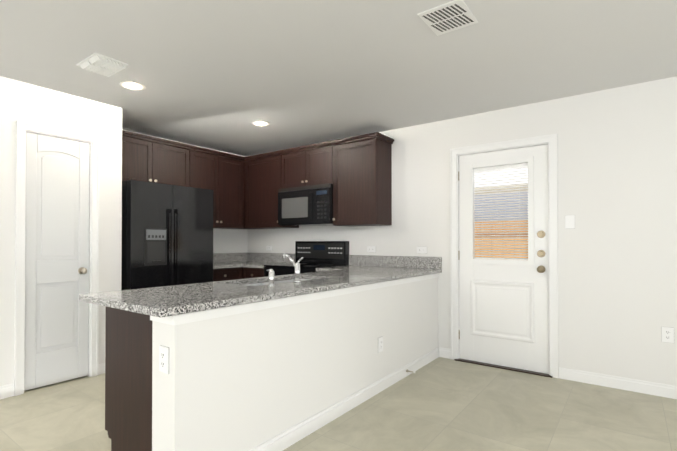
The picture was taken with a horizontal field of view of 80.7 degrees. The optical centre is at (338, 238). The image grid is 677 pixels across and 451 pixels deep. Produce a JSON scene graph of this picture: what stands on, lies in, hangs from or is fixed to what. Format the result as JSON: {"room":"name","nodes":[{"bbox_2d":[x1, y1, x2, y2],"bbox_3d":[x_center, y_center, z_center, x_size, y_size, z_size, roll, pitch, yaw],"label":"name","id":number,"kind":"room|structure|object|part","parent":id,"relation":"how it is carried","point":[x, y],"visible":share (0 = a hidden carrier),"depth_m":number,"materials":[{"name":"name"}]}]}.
{"room":"kitchen","nodes":[
{"label":"kitchen","id":0,"kind":"room"},
{"bbox_2d":[0,76,108,385],"bbox_3d":[-3.648,-0.024,1.623,0.120,2.440,5.070,0,-1,36],"label":"wall","id":1,"kind":"structure","parent":0,"point":[10,102],"depth_m":3.12,"materials":[{"name":"white paint"}]},
{"bbox_2d":[0,383,13,398],"bbox_3d":[-3.796,1.146,1.300,0.013,0.095,4.389,0,-1,36],"label":"baseboard","id":2,"kind":"structure","parent":1,"relation":"attached to","point":[6,391],"depth_m":3.03,"materials":[{"name":"white paint"}]},
{"bbox_2d":[24,132,89,390],"bbox_3d":[-2.321,0.176,3.314,0.128,2.043,0.467,0,-1,36],"label":"pantry door","id":3,"kind":"structure","parent":1,"relation":"in","point":[57,265],"depth_m":3.31,"materials":[{"name":"white paint"}]},
{"bbox_2d":[14,121,99,395],"bbox_3d":[-2.364,0.148,3.350,0.143,2.122,0.594,0,-1,36],"label":"door frame","id":4,"kind":"structure","parent":1,"relation":"attached to","point":[21,127],"depth_m":3.17,"materials":[{"name":"white paint"}]},
{"bbox_3d":[-2.373,0.167,3.357,0.120,2.085,0.520,0,-1,36],"label":"pantry door jamb","id":5,"kind":"part","parent":4,"relation":"part of","materials":[{"name":"white wood"}]},
{"bbox_2d":[99,363,104,374],"bbox_3d":[-2.083,1.164,3.632,0.013,0.095,0.203,0,-1,36],"label":"baseboard","id":6,"kind":"structure","parent":1,"relation":"attached to","point":[101,368],"depth_m":3.58,"materials":[{"name":"white paint"}]},
{"bbox_2d":[108,105,121,291],"bbox_3d":[-2.708,-0.004,4.152,1.600,2.440,0.120,0,-1,36],"label":"wall","id":7,"kind":"structure","parent":0,"point":[115,202],"depth_m":3.68,"materials":[{"name":"white paint"}]},
{"bbox_2d":[122,129,247,252],"bbox_3d":[-1.988,0.003,5.100,0.120,2.440,2.260,0,-1,36],"label":"wall","id":8,"kind":"structure","parent":0,"point":[230,240],"depth_m":5.60,"materials":[{"name":"white paint"}]},
{"bbox_2d":[122,130,186,185],"bbox_3d":[-2.175,-0.834,4.462,0.337,0.504,0.920,0,-1,36],"label":"upper cabinet","id":9,"kind":"object","parent":8,"relation":"attached to","point":[143,159],"depth_m":4.37,"materials":[{"name":"brown wood"}]},
{"bbox_2d":[187,146,246,229],"bbox_3d":[-1.640,-0.613,5.139,0.396,0.934,0.914,0,-1,36],"label":"upper cabinet","id":10,"kind":"object","parent":8,"relation":"attached to","point":[225,175],"depth_m":5.11,"materials":[{"name":"brown wood"}]},
{"bbox_2d":[211,254,246,261],"bbox_3d":[-1.678,0.258,5.398,0.020,0.125,1.166,0,-1,36],"label":"backsplash","id":11,"kind":"structure","parent":8,"relation":"attached to","point":[214,257],"depth_m":5.58,"materials":[{"name":"grey stone"}]},
{"bbox_2d":[152,277,437,450],"bbox_3d":[0.083,0.774,2.990,0.188,0.866,2.955,0,-1,36],"label":"wall","id":12,"kind":"structure","parent":0,"point":[246,381],"depth_m":2.24,"materials":[{"name":"white paint"}]},
{"bbox_2d":[159,345,168,373],"bbox_3d":[-0.785,0.542,1.791,0.075,0.118,0.010,0,-1,36],"label":"outlet","id":13,"kind":"object","parent":12,"relation":"attached to","point":[163,359],"visible":1,"depth_m":1.78,"materials":[{"name":"white plastic"}]},
{"bbox_2d":[150,273,439,324],"bbox_3d":[0.086,0.363,2.977,0.212,0.045,2.979,0,-1,36],"label":"trim","id":14,"kind":"structure","parent":12,"relation":"on","point":[179,319],"depth_m":2.19,"materials":[{"name":"white paint"}]},
{"bbox_2d":[249,348,438,450],"bbox_3d":[0.157,1.159,2.918,0.013,0.095,2.956,0,-1,36],"label":"baseboard","id":15,"kind":"structure","parent":12,"relation":"attached to","point":[282,441],"depth_m":2.70,"materials":[{"name":"white paint"}]},
{"bbox_2d":[378,336,382,352],"bbox_3d":[0.336,0.838,3.167,0.010,0.118,0.075,0,-1,36],"label":"outlet","id":16,"kind":"object","parent":12,"relation":"attached to","point":[380,344],"visible":1,"depth_m":3.16,"materials":[{"name":"white plastic"}]},
{"bbox_2d":[0,357,676,450],"bbox_3d":[-0.956,1.216,1.038,8.340,0.050,7.570,0,-1,36],"label":"floor","id":17,"kind":"structure","parent":0,"point":[441,404],"depth_m":2.69,"materials":[{"name":"tile"}]},
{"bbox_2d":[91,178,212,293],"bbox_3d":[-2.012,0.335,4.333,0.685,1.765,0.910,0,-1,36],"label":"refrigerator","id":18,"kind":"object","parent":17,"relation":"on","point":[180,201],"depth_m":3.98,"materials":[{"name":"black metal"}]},
{"bbox_2d":[105,302,253,450],"bbox_3d":[-0.856,0.768,2.345,0.557,0.868,0.748,0,-1,36],"label":"base cabinet","id":19,"kind":"object","parent":17,"relation":"on","point":[128,337],"depth_m":2.04,"materials":[{"name":"brown wood"}]},
{"bbox_2d":[79,266,441,317],"bbox_3d":[-0.158,0.320,3.114,0.798,0.035,3.048,0,-1,36],"label":"countertop","id":20,"kind":"structure","parent":19,"relation":"on","point":[157,301],"depth_m":2.27,"materials":[{"name":"grey stone"}]},
{"bbox_2d":[266,269,274,286],"bbox_3d":[-0.429,0.243,2.514,0.066,0.109,0.048,0,-1,36],"label":"soap dispenser","id":21,"kind":"object","parent":20,"relation":"on","point":[271,273],"depth_m":2.49,"materials":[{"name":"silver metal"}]},
{"bbox_2d":[239,278,328,298],"bbox_3d":[-0.438,0.435,2.966,0.390,0.221,0.840,0,-1,36],"label":"sink","id":22,"kind":"object","parent":20,"relation":"in","point":[264,283],"depth_m":3.05,"materials":[{"name":"silver metal"}]},
{"bbox_2d":[283,254,302,281],"bbox_3d":[-0.331,0.199,2.802,0.167,0.202,0.056,0,-1,36],"label":"faucet","id":23,"kind":"object","parent":20,"relation":"on","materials":[{"name":"silver metal"}]},
{"bbox_2d":[211,266,242,281],"bbox_3d":[-1.589,0.788,4.957,0.680,0.868,0.568,0,-1,36],"label":"base cabinet","id":24,"kind":"object","parent":17,"relation":"on","point":[218,273],"depth_m":4.79,"materials":[{"name":"brown wood"}]},
{"bbox_2d":[211,262,238,265],"bbox_3d":[-1.618,0.335,4.957,0.638,0.035,0.528,0,-1,36],"label":"countertop","id":25,"kind":"structure","parent":24,"relation":"on","point":[212,263],"depth_m":4.95,"materials":[{"name":"grey stone"}]},
{"bbox_2d":[239,262,354,269],"bbox_3d":[-0.648,0.331,4.968,2.188,0.042,0.638,0,-1,36],"label":"countertop","id":26,"kind":"structure","parent":24,"relation":"on","point":[322,265],"depth_m":4.83,"materials":[{"name":"grey stone"}]},
{"bbox_2d":[243,266,262,277],"bbox_3d":[-0.892,0.790,5.118,0.417,0.868,0.680,0,-1,36],"label":"base cabinet","id":27,"kind":"object","parent":17,"relation":"on","point":[248,271],"depth_m":4.89,"materials":[{"name":"brown wood"}]},
{"bbox_2d":[263,266,318,277],"bbox_3d":[-0.382,0.774,4.771,0.936,0.893,0.635,0,-1,36],"label":"base cabinet","id":28,"kind":"object","parent":17,"relation":"on","point":[278,269],"depth_m":4.55,"materials":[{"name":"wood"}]},
{"bbox_2d":[264,241,348,276],"bbox_3d":[-0.398,0.623,4.751,0.804,1.195,0.689,0,-1,36],"label":"range","id":29,"kind":"object","parent":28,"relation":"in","point":[315,254],"depth_m":4.83,"materials":[{"name":"black metal"}]},
{"bbox_2d":[0,0,676,156],"bbox_3d":[-0.956,-1.274,1.058,8.340,0.050,7.570,0,-1,36],"label":"ceiling","id":30,"kind":"structure","parent":0,"point":[220,75],"depth_m":2.73,"materials":[{"name":"white paint"}]},
{"bbox_2d":[76,52,127,76],"bbox_3d":[-1.666,-1.219,2.811,0.300,0.028,0.215,0,-1,36],"label":"ceiling vent","id":31,"kind":"object","parent":30,"relation":"in","point":[97,63],"visible":1,"depth_m":2.78,"materials":[{"name":"white metal"}]},
{"bbox_2d":[119,81,145,89],"bbox_3d":[-1.650,-1.227,3.194,0.196,0.005,0.196,0,-1,36],"label":"recessed light","id":32,"kind":"object","parent":30,"relation":"in","point":[132,85],"visible":1,"depth_m":3.18,"materials":[{"name":"white"}]},
{"bbox_2d":[251,121,269,125],"bbox_3d":[-0.823,-1.219,4.214,0.196,0.005,0.196,0,-1,36],"label":"recessed light","id":33,"kind":"object","parent":30,"relation":"in","point":[260,123],"visible":1,"depth_m":4.20,"materials":[{"name":"white"}]},
{"bbox_2d":[417,0,477,35],"bbox_3d":[0.615,-1.235,2.231,0.243,0.006,0.280,0,-1,36],"label":"ceiling vent","id":34,"kind":"object","parent":30,"relation":"in","point":[453,15],"visible":1,"depth_m":2.22,"materials":[{"name":"white metal"}]},
{"bbox_2d":[248,76,676,385],"bbox_3d":[1.652,-0.007,3.755,7.340,2.440,0.120,0,-1,36],"label":"wall","id":35,"kind":"structure","parent":0,"point":[617,245],"depth_m":3.33,"materials":[{"name":"white paint"}]},
{"bbox_2d":[266,245,271,250],"bbox_3d":[-0.974,0.127,5.601,0.118,0.075,0.010,0,-1,36],"label":"outlet","id":36,"kind":"object","parent":35,"relation":"attached to","point":[268,247],"visible":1,"depth_m":5.60,"materials":[{"name":"white plastic"}]},
{"bbox_2d":[247,150,298,228],"bbox_3d":[-0.894,-0.612,5.343,0.678,0.934,0.337,0,-1,36],"label":"upper cabinet","id":37,"kind":"object","parent":35,"relation":"attached to","point":[263,170],"depth_m":5.21,"materials":[{"name":"brown wood"}]},
{"bbox_2d":[283,146,310,181],"bbox_3d":[-0.436,-0.854,5.009,0.457,0.454,0.337,0,-1,36],"label":"upper cabinet","id":38,"kind":"object","parent":35,"relation":"attached to","point":[296,163],"depth_m":4.86,"materials":[{"name":"brown wood"}]},
{"bbox_2d":[275,178,332,225],"bbox_3d":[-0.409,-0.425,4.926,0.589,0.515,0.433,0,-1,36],"label":"microwave","id":39,"kind":"object","parent":35,"relation":"attached to","point":[294,201],"depth_m":4.80,"materials":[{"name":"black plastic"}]},
{"bbox_2d":[311,142,330,177],"bbox_3d":[-0.152,-0.856,4.800,0.457,0.454,0.337,0,-1,36],"label":"upper cabinet","id":40,"kind":"object","parent":35,"relation":"attached to","point":[321,154],"depth_m":4.63,"materials":[{"name":"brown wood"}]},
{"bbox_2d":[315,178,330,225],"bbox_3d":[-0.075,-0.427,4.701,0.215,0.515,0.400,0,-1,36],"label":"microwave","id":41,"kind":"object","parent":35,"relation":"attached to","point":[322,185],"depth_m":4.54,"materials":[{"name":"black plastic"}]},
{"bbox_2d":[247,254,441,269],"bbox_3d":[-0.136,0.255,4.976,2.966,0.125,0.020,0,-1,36],"label":"backsplash","id":42,"kind":"structure","parent":35,"relation":"attached to","point":[352,260],"depth_m":4.54,"materials":[{"name":"grey stone"}]},
{"bbox_2d":[331,134,392,225],"bbox_3d":[0.264,-0.618,4.493,0.574,0.934,0.337,0,-1,36],"label":"upper cabinet","id":43,"kind":"object","parent":35,"relation":"attached to","point":[361,168],"depth_m":4.35,"materials":[{"name":"brown wood"}]},
{"bbox_2d":[367,246,375,252],"bbox_3d":[0.380,0.119,4.607,0.118,0.075,0.010,0,-1,36],"label":"outlet","id":44,"kind":"object","parent":35,"relation":"attached to","point":[371,249],"visible":1,"depth_m":4.60,"materials":[{"name":"white plastic"}]},
{"bbox_2d":[417,246,426,253],"bbox_3d":[0.885,0.117,4.236,0.118,0.075,0.010,0,-1,36],"label":"outlet","id":45,"kind":"object","parent":35,"relation":"attached to","point":[421,249],"visible":1,"depth_m":4.23,"materials":[{"name":"white plastic"}]},
{"bbox_2d":[439,348,450,358],"bbox_3d":[1.091,1.168,4.075,0.122,0.095,0.013,0,-1,36],"label":"baseboard","id":46,"kind":"structure","parent":35,"relation":"attached to","point":[444,353],"depth_m":4.07,"materials":[{"name":"white paint"}]},
{"bbox_2d":[454,358,552,377],"bbox_3d":[1.557,1.208,3.793,0.870,0.011,0.155,0,-1,36],"label":"exterior door sill","id":47,"kind":"object","parent":35,"relation":"attached to","point":[506,368],"visible":0.43,"depth_m":3.73,"materials":[{"name":"brown metal"}]},
{"bbox_2d":[458,144,548,373],"bbox_3d":[1.531,0.179,3.772,0.817,2.043,0.122,0,-1,36],"label":"exterior door","id":48,"kind":"structure","parent":35,"relation":"in","point":[503,312],"depth_m":3.76,"materials":[{"name":"white paint"}]},
{"bbox_2d":[450,134,557,377],"bbox_3d":[1.560,0.149,3.806,0.958,2.129,0.143,0,-1,36],"label":"door frame","id":49,"kind":"structure","parent":35,"relation":"attached to","point":[551,139],"depth_m":3.63,"materials":[{"name":"white paint"}]},
{"bbox_3d":[1.567,0.171,3.815,0.870,2.085,0.120,0,-1,36],"label":"exterior door jamb","id":50,"kind":"part","parent":49,"relation":"part of","materials":[{"name":"white wood"}]},
{"bbox_2d":[565,215,574,228],"bbox_3d":[1.987,-0.147,3.423,0.075,0.118,0.020,0,-1,36],"label":"light switch","id":51,"kind":"object","parent":35,"relation":"attached to","point":[569,221],"visible":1,"depth_m":3.42,"materials":[{"name":"white plastic"}]},
{"bbox_2d":[558,367,676,398],"bbox_3d":[3.195,1.155,2.530,3.174,0.095,0.013,0,-1,36],"label":"baseboard","id":52,"kind":"structure","parent":35,"relation":"attached to","point":[647,387],"depth_m":3.21,"materials":[{"name":"white paint"}]},
{"bbox_2d":[661,326,673,342],"bbox_3d":[2.510,0.731,3.038,0.075,0.118,0.010,0,-1,36],"label":"outlet","id":53,"kind":"object","parent":35,"relation":"attached to","point":[667,334],"visible":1,"depth_m":3.04,"materials":[{"name":"white plastic"}]},
{"label":"outside","id":54,"kind":"structure","parent":0,"visible":0},
{"bbox_2d":[475,167,527,259],"bbox_3d":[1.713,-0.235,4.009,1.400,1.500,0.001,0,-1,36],"label":"window blind","id":55,"kind":"object","parent":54,"point":[501,216],"depth_m":4.05,"materials":[{"name":"white plastic"}]}
]}

